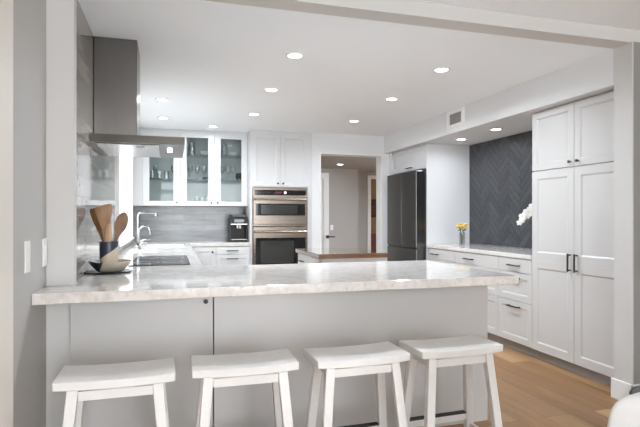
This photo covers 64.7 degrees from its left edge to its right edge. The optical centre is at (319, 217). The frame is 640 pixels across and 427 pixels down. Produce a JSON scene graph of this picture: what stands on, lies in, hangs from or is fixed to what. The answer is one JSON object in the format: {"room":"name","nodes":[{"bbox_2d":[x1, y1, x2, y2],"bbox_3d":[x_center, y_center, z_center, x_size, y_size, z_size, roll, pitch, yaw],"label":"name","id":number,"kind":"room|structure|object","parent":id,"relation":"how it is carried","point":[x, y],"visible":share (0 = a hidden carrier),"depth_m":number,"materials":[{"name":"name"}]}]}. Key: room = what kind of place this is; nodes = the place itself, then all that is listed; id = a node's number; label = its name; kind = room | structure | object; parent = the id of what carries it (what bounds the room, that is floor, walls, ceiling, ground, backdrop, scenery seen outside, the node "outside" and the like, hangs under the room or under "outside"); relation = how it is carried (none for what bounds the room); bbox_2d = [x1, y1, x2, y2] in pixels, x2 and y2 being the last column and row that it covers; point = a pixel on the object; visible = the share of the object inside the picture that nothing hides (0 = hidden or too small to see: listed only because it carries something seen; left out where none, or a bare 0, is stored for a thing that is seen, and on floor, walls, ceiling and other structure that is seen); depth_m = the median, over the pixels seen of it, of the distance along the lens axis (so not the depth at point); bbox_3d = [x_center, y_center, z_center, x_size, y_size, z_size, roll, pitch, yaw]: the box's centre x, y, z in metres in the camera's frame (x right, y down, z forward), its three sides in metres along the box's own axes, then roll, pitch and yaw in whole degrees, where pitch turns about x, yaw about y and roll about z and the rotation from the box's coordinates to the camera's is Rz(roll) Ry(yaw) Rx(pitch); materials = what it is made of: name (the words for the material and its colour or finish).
{"room":"kitchen","nodes":[
{"label":"kitchen","id":0,"kind":"room"},
{"bbox_2d":[13,0,45,426],"bbox_3d":[-1.308,-0.004,2.092,0.165,2.503,0.690,0,0,-16],"label":"wall","id":1,"kind":"structure","parent":0,"point":[29,16],"depth_m":2.16,"materials":[{"name":"grey paint"}]},
{"bbox_2d":[24,241,29,273],"bbox_3d":[-1.221,0.166,2.114,0.014,0.132,0.073,0,0,-16],"label":"light switch","id":2,"kind":"object","parent":1,"relation":"attached to","point":[26,243],"visible":1,"depth_m":2.09,"materials":[{"name":"white paint"}]},
{"bbox_2d":[42,238,46,266],"bbox_3d":[-1.307,0.166,2.401,0.010,0.132,0.073,0,0,-16],"label":"light switch","id":3,"kind":"object","parent":1,"relation":"attached to","point":[44,240],"visible":1,"depth_m":2.38,"materials":[{"name":"white plastic"}]},
{"bbox_2d":[46,0,75,426],"bbox_3d":[-1.356,0.028,2.474,0.287,2.440,0.070,0,0,-16],"label":"wall","id":4,"kind":"structure","parent":0,"point":[60,14],"depth_m":2.46,"materials":[{"name":"grey paint"}]},
{"bbox_2d":[205,0,639,48],"bbox_3d":[2.163,-1.287,3.466,7.900,0.237,0.133,0,0,-16],"label":"ceiling beam","id":5,"kind":"structure","parent":4,"relation":"attached to","point":[410,12],"depth_m":3.03,"materials":[{"name":"grey paint"}]},
{"bbox_2d":[76,0,134,279],"bbox_3d":[-2.016,0.038,4.734,0.232,2.420,4.640,0,0,-16],"label":"wall","id":6,"kind":"structure","parent":0,"point":[96,173],"depth_m":3.00,"materials":[{"name":"tile"}]},
{"bbox_2d":[117,156,133,246],"bbox_3d":[-2.197,-0.335,5.452,0.247,1.215,1.720,0,0,-16],"label":"window","id":7,"kind":"structure","parent":6,"relation":"in","point":[124,163],"depth_m":6.20,"materials":[{"name":"white paint"}]},
{"bbox_2d":[89,36,184,157],"bbox_3d":[-1.249,-0.811,3.537,0.565,0.720,0.750,0,0,-16],"label":"range hood","id":8,"kind":"object","parent":6,"relation":"attached to","point":[116,60],"visible":1,"depth_m":3.30,"materials":[{"name":"metal"}]},
{"bbox_2d":[321,168,357,247],"bbox_3d":[-0.373,0.153,9.634,2.300,2.190,0.100,0,0,-16],"label":"wall","id":9,"kind":"structure","parent":0,"point":[343,183],"depth_m":9.82,"materials":[{"name":"grey paint"}]},
{"bbox_2d":[78,0,611,135],"bbox_3d":[0.037,-1.287,5.343,4.525,0.230,4.665,0,0,-16],"label":"ceiling","id":10,"kind":"structure","parent":0,"point":[213,62],"depth_m":3.87,"materials":[{"name":"white paint"}]},
{"bbox_2d":[155,98,168,101],"bbox_3d":[-1.568,-1.168,5.011,0.140,0.008,0.140,0,0,-16],"label":"recessed light","id":11,"kind":"object","parent":10,"relation":"in","point":[157,99],"visible":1,"depth_m":5.01,"materials":[{"name":"white paint"}]},
{"bbox_2d":[248,113,259,115],"bbox_3d":[-0.748,-1.168,5.720,0.140,0.008,0.140,0,0,-16],"label":"recessed light","id":12,"kind":"object","parent":10,"relation":"in","point":[251,114],"visible":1,"depth_m":5.72,"materials":[{"name":"white paint"}]},
{"bbox_2d":[264,87,278,91],"bbox_3d":[-0.444,-1.168,4.622,0.140,0.008,0.140,0,0,-16],"label":"recessed light","id":13,"kind":"object","parent":10,"relation":"in","point":[269,89],"visible":1,"depth_m":4.61,"materials":[{"name":"white paint"}]},
{"bbox_2d":[285,52,303,58],"bbox_3d":[-0.182,-1.168,3.646,0.140,0.008,0.140,0,0,-16],"label":"recessed light","id":14,"kind":"object","parent":10,"relation":"in","point":[293,55],"visible":1,"depth_m":3.65,"materials":[{"name":"white paint"}]},
{"bbox_2d":[385,97,398,100],"bbox_3d":[0.708,-1.168,4.985,0.140,0.008,0.140,0,0,-16],"label":"recessed light","id":15,"kind":"object","parent":10,"relation":"in","point":[387,98],"visible":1,"depth_m":4.96,"materials":[{"name":"white paint"}]},
{"bbox_2d":[433,67,450,72],"bbox_3d":[0.962,-1.168,3.996,0.140,0.008,0.140,0,0,-16],"label":"recessed light","id":16,"kind":"object","parent":10,"relation":"in","point":[437,69],"visible":1,"depth_m":3.99,"materials":[{"name":"white paint"}]},
{"bbox_2d":[321,155,375,171],"bbox_3d":[0.888,-1.172,10.133,5.000,0.460,4.049,0,0,-16],"label":"ceiling","id":17,"kind":"structure","parent":0,"point":[363,164],"depth_m":8.84,"materials":[{"name":"grey paint"}]},
{"bbox_2d":[358,172,375,248],"bbox_3d":[1.838,0.153,10.802,2.800,2.190,0.100,0,0,-16],"label":"wall","id":18,"kind":"structure","parent":0,"point":[362,176],"depth_m":10.48,"materials":[{"name":"grey paint"}]},
{"bbox_2d":[368,175,375,249],"bbox_3d":[1.408,0.188,10.615,0.870,2.120,0.018,0,0,-16],"label":"trim","id":19,"kind":"structure","parent":18,"relation":"attached to","point":[370,177],"depth_m":10.49,"materials":[{"name":"white paint"}]},
{"bbox_2d":[371,179,375,232],"bbox_3d":[1.453,0.153,11.940,2.900,2.190,0.100,0,0,-16],"label":"wall","id":20,"kind":"structure","parent":0,"point":[373,181],"depth_m":11.83,"materials":[{"name":"brown paint"}]},
{"bbox_2d":[371,199,375,216],"bbox_3d":[1.087,-0.212,11.764,0.500,0.420,0.028,0,0,-16],"label":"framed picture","id":21,"kind":"object","parent":20,"relation":"attached to","point":[373,201],"visible":0.28,"depth_m":11.81},
{"bbox_2d":[384,49,613,153],"bbox_3d":[1.826,-1.046,5.497,0.715,0.253,3.945,0,0,-16],"label":"soffit","id":22,"kind":"structure","parent":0,"point":[511,109],"depth_m":4.65,"materials":[{"name":"white paint"}]},
{"bbox_2d":[312,133,387,260],"bbox_3d":[0.846,0.038,7.352,2.043,2.420,0.165,0,0,-16],"label":"wall","id":23,"kind":"structure","parent":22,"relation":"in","point":[321,142],"depth_m":7.11,"materials":[{"name":"white paint"}]},
{"bbox_2d":[320,153,381,251],"bbox_3d":[0.420,0.175,7.227,0.927,2.145,0.171,0,0,-16],"label":"door frame","id":24,"kind":"structure","parent":23,"relation":"attached to","point":[378,157],"depth_m":7.28,"materials":[{"name":"white paint"}]},
{"bbox_2d":[388,153,393,244],"bbox_3d":[1.311,0.165,7.360,0.654,2.166,0.079,0,0,-16],"label":"wall","id":25,"kind":"structure","parent":22,"relation":"attached to","point":[390,155],"depth_m":7.24,"materials":[{"name":"white paint"}]},
{"bbox_2d":[447,106,464,128],"bbox_3d":[1.461,-1.070,5.450,0.012,0.185,0.340,0,0,-16],"label":"air vent","id":26,"kind":"object","parent":22,"relation":"in","point":[455,118],"visible":1,"depth_m":5.44,"materials":[{"name":"white metal"}]},
{"bbox_2d":[489,128,502,130],"bbox_3d":[1.831,-0.915,5.253,0.140,0.008,0.140,0,0,-16],"label":"ceiling light","id":27,"kind":"object","parent":22,"relation":"attached to","point":[491,129],"visible":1,"depth_m":5.26,"materials":[{"name":"white paint"}]},
{"bbox_2d":[414,0,639,29],"bbox_3d":[2.998,-1.330,0.436,8.000,0.150,6.152,0,0,-16],"label":"ceiling","id":28,"kind":"structure","parent":0,"point":[625,14],"depth_m":3.04,"materials":[{"name":"white paint"}]},
{"bbox_2d":[439,340,617,426],"bbox_3d":[1.659,1.298,4.654,8.200,0.100,15.000,0,0,-16],"label":"floor","id":29,"kind":"structure","parent":0,"point":[533,391],"depth_m":3.52,"materials":[{"name":"brown wood"}]},
{"bbox_2d":[52,357,174,426],"bbox_3d":[-0.845,0.941,2.118,0.462,0.611,0.315,0,0,-17],"label":"bar stool","id":30,"kind":"object","parent":29,"relation":"on","point":[81,383],"visible":1,"depth_m":2.05,"materials":[{"name":"wood"}]},
{"bbox_2d":[192,246,249,265],"bbox_3d":[-1.397,0.816,6.880,0.805,0.864,0.634,0,0,-16],"label":"base cabinet","id":31,"kind":"object","parent":29,"relation":"on","point":[219,255],"visible":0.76,"depth_m":6.63,"materials":[{"name":"grey wood"}]},
{"bbox_2d":[191,349,298,426],"bbox_3d":[-0.344,0.941,2.275,0.462,0.611,0.315,0,0,-16],"label":"bar stool","id":32,"kind":"object","parent":29,"relation":"on","point":[273,366],"visible":1,"depth_m":2.21,"materials":[{"name":"wood"}]},
{"bbox_2d":[244,130,311,264],"bbox_3d":[-0.602,0.039,7.134,0.855,2.418,0.626,0,0,-16],"label":"tall cabinet","id":33,"kind":"object","parent":29,"relation":"on","point":[275,159],"visible":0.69,"depth_m":6.87,"materials":[{"name":"grey wood"}]},
{"bbox_2d":[252,226,307,264],"bbox_3d":[-0.597,0.434,7.064,0.757,0.616,0.607,0,0,-16],"label":"wall oven","id":34,"kind":"object","parent":33,"relation":"in","point":[270,244],"visible":0.56,"depth_m":6.82,"materials":[{"name":"silver metal"}]},
{"bbox_2d":[252,187,307,225],"bbox_3d":[-0.598,-0.140,7.066,0.757,0.520,0.601,0,0,-16],"label":"microwave oven","id":35,"kind":"object","parent":33,"relation":"in","point":[270,206],"visible":0.94,"depth_m":6.83,"materials":[{"name":"silver metal"}]},
{"bbox_2d":[70,285,487,426],"bbox_3d":[-0.201,0.816,3.152,2.337,0.864,0.837,0,0,-16],"label":"base cabinet","id":36,"kind":"object","parent":29,"relation":"on","point":[143,330],"visible":0.55,"depth_m":2.73,"materials":[{"name":"grey wood"}]},
{"bbox_2d":[321,173,334,247],"bbox_3d":[0.030,0.255,8.240,0.430,1.965,0.082,0,0,-16],"label":"door","id":37,"kind":"structure","parent":29,"relation":"on","point":[325,236],"depth_m":8.25,"materials":[{"name":"white paint"}]},
{"bbox_2d":[296,247,387,263],"bbox_3d":[0.180,0.790,5.065,0.697,0.915,0.880,0,0,-16],"label":"kitchen island","id":38,"kind":"object","parent":29,"relation":"on","point":[305,255],"visible":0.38,"depth_m":4.73,"materials":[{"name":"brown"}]},
{"bbox_2d":[303,341,409,426],"bbox_3d":[0.171,0.941,2.412,0.462,0.611,0.315,0,0,-18],"label":"bar stool","id":39,"kind":"object","parent":29,"relation":"on","point":[380,358],"visible":1,"depth_m":2.35,"materials":[{"name":"wood"}]},
{"bbox_2d":[371,233,375,250],"bbox_3d":[1.122,0.803,11.468,0.840,0.890,0.560,0,0,-16],"label":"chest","id":40,"kind":"object","parent":29,"relation":"on","point":[373,235],"visible":0.17,"depth_m":11.22,"materials":[{"name":"brown wood"}]},
{"bbox_2d":[387,170,425,260],"bbox_3d":[1.413,0.332,6.779,0.727,1.832,0.873,0,0,-16],"label":"refrigerator","id":41,"kind":"object","parent":29,"relation":"on","point":[406,192],"visible":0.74,"depth_m":6.51,"materials":[{"name":"metal"}]},
{"bbox_2d":[399,334,502,426],"bbox_3d":[0.662,0.941,2.568,0.462,0.611,0.315,0,0,-18],"label":"bar stool","id":42,"kind":"object","parent":29,"relation":"on","point":[466,350],"visible":0.99,"depth_m":2.52,"materials":[{"name":"wood"}]},
{"bbox_2d":[429,248,538,357],"bbox_3d":[1.876,0.812,5.417,0.637,0.872,1.857,0,0,-16],"label":"base cabinet","id":43,"kind":"object","parent":29,"relation":"on","point":[510,305],"visible":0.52,"depth_m":4.78,"materials":[{"name":"grey wood"}]},
{"bbox_2d":[426,243,531,259],"bbox_3d":[1.882,0.353,5.444,0.612,0.041,1.906,0,0,-16],"label":"countertop","id":44,"kind":"structure","parent":43,"relation":"on","point":[522,253],"depth_m":5.33,"materials":[{"name":"stone"}]},
{"bbox_2d":[516,204,531,224],"bbox_3d":[2.114,0.091,4.853,0.186,0.482,0.503,0,0,-16],"label":"orchid","id":45,"kind":"object","parent":44,"relation":"on","point":[527,213],"visible":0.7,"depth_m":4.96,"materials":[{"name":"white plant"}]},
{"bbox_3d":[1.649,0.255,5.864,0.066,0.155,0.066,0,0,-16],"label":"flower vase","id":46,"kind":"object","parent":44,"relation":"on","visible":0},
{"bbox_2d":[456,223,468,244],"bbox_3d":[1.655,0.193,5.854,0.149,0.253,0.175,0,0,26],"label":"bouquet","id":47,"kind":"object","parent":46,"relation":"in","point":[460,226],"visible":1,"depth_m":5.85,"materials":[{"name":"yellow plant"}]},
{"bbox_2d":[532,91,613,385],"bbox_3d":[2.277,0.169,4.069,0.650,2.158,0.950,0,0,-16],"label":"pantry cabinet","id":48,"kind":"object","parent":29,"relation":"on","point":[573,143],"visible":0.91,"depth_m":3.98,"materials":[{"name":"grey wood"}]},
{"bbox_2d":[607,392,639,426],"bbox_3d":[0.998,0.852,1.543,0.448,0.788,0.476,0,0,0],"label":"shell chair","id":49,"kind":"object","parent":29,"relation":"on","point":[625,412],"visible":1,"depth_m":1.35,"materials":[{"name":"white plastic"}]},
{"bbox_2d":[629,386,639,394],"bbox_3d":[1.850,1.067,2.542,0.502,0.362,0.502,0,0,-16],"label":"pouf","id":50,"kind":"object","parent":29,"relation":"on","point":[636,389],"visible":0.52,"depth_m":2.66,"materials":[{"name":"fabric"}]},
{"bbox_2d":[632,386,639,393],"bbox_3d":[1.850,1.067,2.542,0.500,0.362,0.500,0,0,-16],"label":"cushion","id":51,"kind":"object","parent":50,"relation":"on","point":[636,389],"depth_m":2.65,"materials":[{"name":"fabric"}]},
{"bbox_3d":[-1.564,0.816,4.873,0.707,0.864,3.168,0,0,-16],"label":"base cabinet","id":52,"kind":"object","parent":29,"relation":"on","visible":0},
{"bbox_2d":[32,241,518,304],"bbox_3d":[-0.740,0.357,4.869,2.484,0.048,4.872,0,0,-16],"label":"countertop","id":53,"kind":"structure","parent":52,"relation":"on","point":[194,280],"depth_m":2.79,"materials":[{"name":"stone"}]},
{"bbox_2d":[86,269,132,273],"bbox_3d":[-1.269,0.328,3.046,0.262,0.009,0.262,0,0,-16],"label":"plate","id":54,"kind":"object","parent":53,"relation":"on","point":[124,270],"visible":0.73,"depth_m":3.00,"materials":[{"name":"ceramic"}]},
{"bbox_2d":[88,259,131,271],"bbox_3d":[-1.266,0.292,3.047,0.246,0.061,0.246,0,0,-16],"label":"bowl","id":55,"kind":"object","parent":54,"relation":"on","point":[121,264],"visible":0.94,"depth_m":2.97,"materials":[{"name":"ceramic"}]},
{"bbox_2d":[99,241,117,261],"bbox_3d":[-1.273,0.230,3.045,0.107,0.168,0.107,0,0,-16],"label":"utensil crock","id":56,"kind":"object","parent":55,"relation":"in","point":[108,251],"visible":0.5,"depth_m":3.00,"materials":[{"name":"ceramic"}]},
{"bbox_2d":[90,209,104,241],"bbox_3d":[-1.327,0.124,3.053,0.133,0.354,0.026,0,0,-5],"label":"wooden spatula","id":57,"kind":"object","parent":56,"relation":"in","point":[92,211],"visible":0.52,"depth_m":3.05,"materials":[{"name":"brown wood"}]},
{"bbox_2d":[94,204,112,236],"bbox_3d":[-1.289,0.109,3.011,0.099,0.382,0.040,0,0,-16],"label":"wooden spatula","id":58,"kind":"object","parent":56,"relation":"in","point":[103,213],"visible":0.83,"depth_m":3.00,"materials":[{"name":"brown wood"}]},
{"bbox_2d":[105,224,111,241],"bbox_3d":[-1.261,0.169,3.011,0.034,0.263,0.028,0,0,-16],"label":"wooden paddle","id":59,"kind":"object","parent":56,"relation":"in","point":[108,226],"visible":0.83,"depth_m":3.00,"materials":[{"name":"brown wood"}]},
{"bbox_2d":[113,212,127,241],"bbox_3d":[-1.228,0.135,3.053,0.132,0.332,0.015,0,0,-11],"label":"wooden spoon","id":60,"kind":"object","parent":56,"relation":"in","point":[121,222],"visible":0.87,"depth_m":3.05,"materials":[{"name":"brown wood"}]},
{"bbox_2d":[137,225,150,249],"bbox_3d":[-1.804,0.206,5.175,0.140,0.251,0.046,0,0,-10],"label":"filter faucet","id":61,"kind":"object","parent":53,"relation":"on","point":[141,227],"visible":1,"depth_m":5.16,"materials":[{"name":"silver metal"}]},
{"bbox_2d":[135,212,156,247],"bbox_3d":[-1.895,0.135,5.514,0.228,0.395,0.067,0,0,-16],"label":"kitchen faucet","id":62,"kind":"object","parent":53,"relation":"on","point":[139,213],"visible":0.79,"depth_m":5.49,"materials":[{"name":"silver metal"}]},
{"bbox_2d":[129,255,189,265],"bbox_3d":[-1.224,0.329,3.888,0.407,0.006,0.850,0,0,-16],"label":"cooktop","id":63,"kind":"object","parent":53,"relation":"in","point":[177,259],"visible":1,"depth_m":3.82,"materials":[{"name":"silver metal"}]},
{"bbox_2d":[228,215,247,241],"bbox_3d":[-1.143,0.146,6.998,0.230,0.367,0.366,0,0,-16],"label":"coffee machine","id":64,"kind":"object","parent":53,"relation":"on","point":[237,224],"visible":1,"depth_m":6.86,"materials":[{"name":"black plastic"}]},
{"bbox_2d":[634,42,639,383],"bbox_3d":[4.012,0.038,4.005,4.048,2.420,0.143,0,0,-16],"label":"wall","id":65,"kind":"structure","parent":0,"point":[636,44],"depth_m":3.38,"materials":[{"name":"grey paint"}]},
{"bbox_2d":[614,41,633,384],"bbox_3d":[2.064,0.038,3.434,0.012,2.420,0.145,0,0,-16],"label":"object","id":66,"kind":"structure","parent":65,"relation":"attached to","point":[623,55],"depth_m":3.42,"materials":[{"name":"grey paint"}]},
{"bbox_2d":[611,378,639,399],"bbox_3d":[3.951,1.180,3.985,3.976,0.135,0.172,0,0,-16],"label":"baseboard","id":67,"kind":"structure","parent":65,"relation":"attached to","point":[620,389],"depth_m":3.44,"materials":[{"name":"white paint"}]},
{"bbox_3d":[-1.487,0.038,7.265,2.670,2.420,0.120,0,0,-16],"label":"wall","id":68,"kind":"structure","parent":0,"visible":0},
{"bbox_2d":[143,130,179,205],"bbox_3d":[-2.133,-0.646,6.804,0.470,0.983,0.399,0,0,-16],"label":"upper cabinet","id":69,"kind":"object","parent":68,"relation":"attached to","point":[161,187],"visible":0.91,"depth_m":6.77,"materials":[{"name":"grey wood"}]},
{"bbox_2d":[133,130,142,205],"bbox_3d":[-2.378,-0.646,6.595,0.116,0.983,0.065,0,0,-16],"label":"trim","id":70,"kind":"structure","parent":69,"relation":"attached to","point":[137,161],"depth_m":6.57,"materials":[{"name":"grey wood"}]},
{"bbox_2d":[149,178,172,180],"bbox_3d":[-2.142,-0.512,6.833,0.430,0.010,0.300,0,0,-16],"label":"shelf","id":71,"kind":"object","parent":69,"relation":"attached to","point":[150,179],"depth_m":6.77,"materials":[{"name":"clear glass"}]},
{"bbox_2d":[135,206,243,241],"bbox_3d":[-1.814,0.098,7.100,1.486,0.500,0.012,0,0,-16],"label":"backsplash","id":72,"kind":"structure","parent":68,"relation":"attached to","point":[171,223],"depth_m":7.07,"materials":[{"name":"tile"}]},
{"bbox_2d":[180,132,246,206],"bbox_3d":[-1.476,-0.646,6.997,0.895,0.983,0.399,0,0,-16],"label":"upper cabinet","id":73,"kind":"object","parent":68,"relation":"attached to","point":[214,191],"visible":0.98,"depth_m":6.96,"materials":[{"name":"grey wood"}]},
{"bbox_2d":[140,128,246,134],"bbox_3d":[-1.766,-1.155,6.940,1.485,0.033,0.344,0,0,-16],"label":"trim","id":74,"kind":"structure","parent":73,"relation":"on","point":[150,129],"depth_m":6.79,"materials":[{"name":"grey wood"}]},
{"bbox_2d":[187,154,240,158],"bbox_3d":[-1.484,-0.847,7.026,0.855,0.010,0.300,0,0,-16],"label":"shelf","id":75,"kind":"object","parent":73,"relation":"attached to","point":[189,156],"depth_m":6.99,"materials":[{"name":"clear glass"}]},
{"bbox_2d":[187,179,240,181],"bbox_3d":[-1.484,-0.512,7.026,0.855,0.010,0.300,0,0,-16],"label":"shelf","id":76,"kind":"object","parent":73,"relation":"attached to","point":[188,180],"depth_m":7.09,"materials":[{"name":"clear glass"}]},
{"bbox_2d":[228,152,237,155],"bbox_3d":[-1.217,-0.881,7.073,0.150,0.055,0.150,0,0,-16],"label":"bowl","id":77,"kind":"object","parent":73,"relation":"on","point":[229,153],"visible":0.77,"depth_m":7.03,"materials":[{"name":"white ceramic"}]},
{"bbox_2d":[235,173,240,179],"bbox_3d":[-1.127,-0.568,7.068,0.120,0.100,0.120,0,0,-16],"label":"pot","id":78,"kind":"object","parent":73,"relation":"on","point":[238,175],"visible":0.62,"depth_m":7.02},
{"bbox_3d":[2.268,0.038,5.528,0.150,2.420,4.135,0,0,-16],"label":"wall","id":79,"kind":"structure","parent":0,"visible":0},
{"bbox_2d":[393,144,425,173],"bbox_3d":[1.463,-0.768,6.848,0.650,0.301,0.978,0,0,-16],"label":"upper cabinet","id":80,"kind":"object","parent":79,"relation":"attached to","point":[412,159],"visible":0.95,"depth_m":6.73,"materials":[{"name":"grey wood"}]},
{"bbox_2d":[426,144,469,259],"bbox_3d":[1.622,0.165,6.374,0.612,2.166,0.018,0,0,-16],"label":"wall","id":81,"kind":"structure","parent":79,"relation":"attached to","point":[447,166],"depth_m":6.36,"materials":[{"name":"white paint"}]},
{"bbox_2d":[469,131,533,248],"bbox_3d":[2.181,-0.293,5.536,0.011,1.249,1.910,0,0,-16],"label":"tile panel","id":82,"kind":"object","parent":79,"relation":"attached to","point":[500,170],"visible":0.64,"depth_m":5.82,"materials":[{"name":"grey tile"}]},
{"bbox_3d":[-1.066,-1.054,1.266,0.165,0.403,1.030,0,0,-16],"label":"wall","id":83,"kind":"structure","parent":0,"visible":0},
{"bbox_2d":[0,0,12,426],"bbox_3d":[-1.063,0.168,1.278,0.177,2.160,1.250,0,0,-16],"label":"trim","id":84,"kind":"structure","parent":83,"relation":"attached to","point":[6,6],"depth_m":1.82,"materials":[{"name":"white paint"}]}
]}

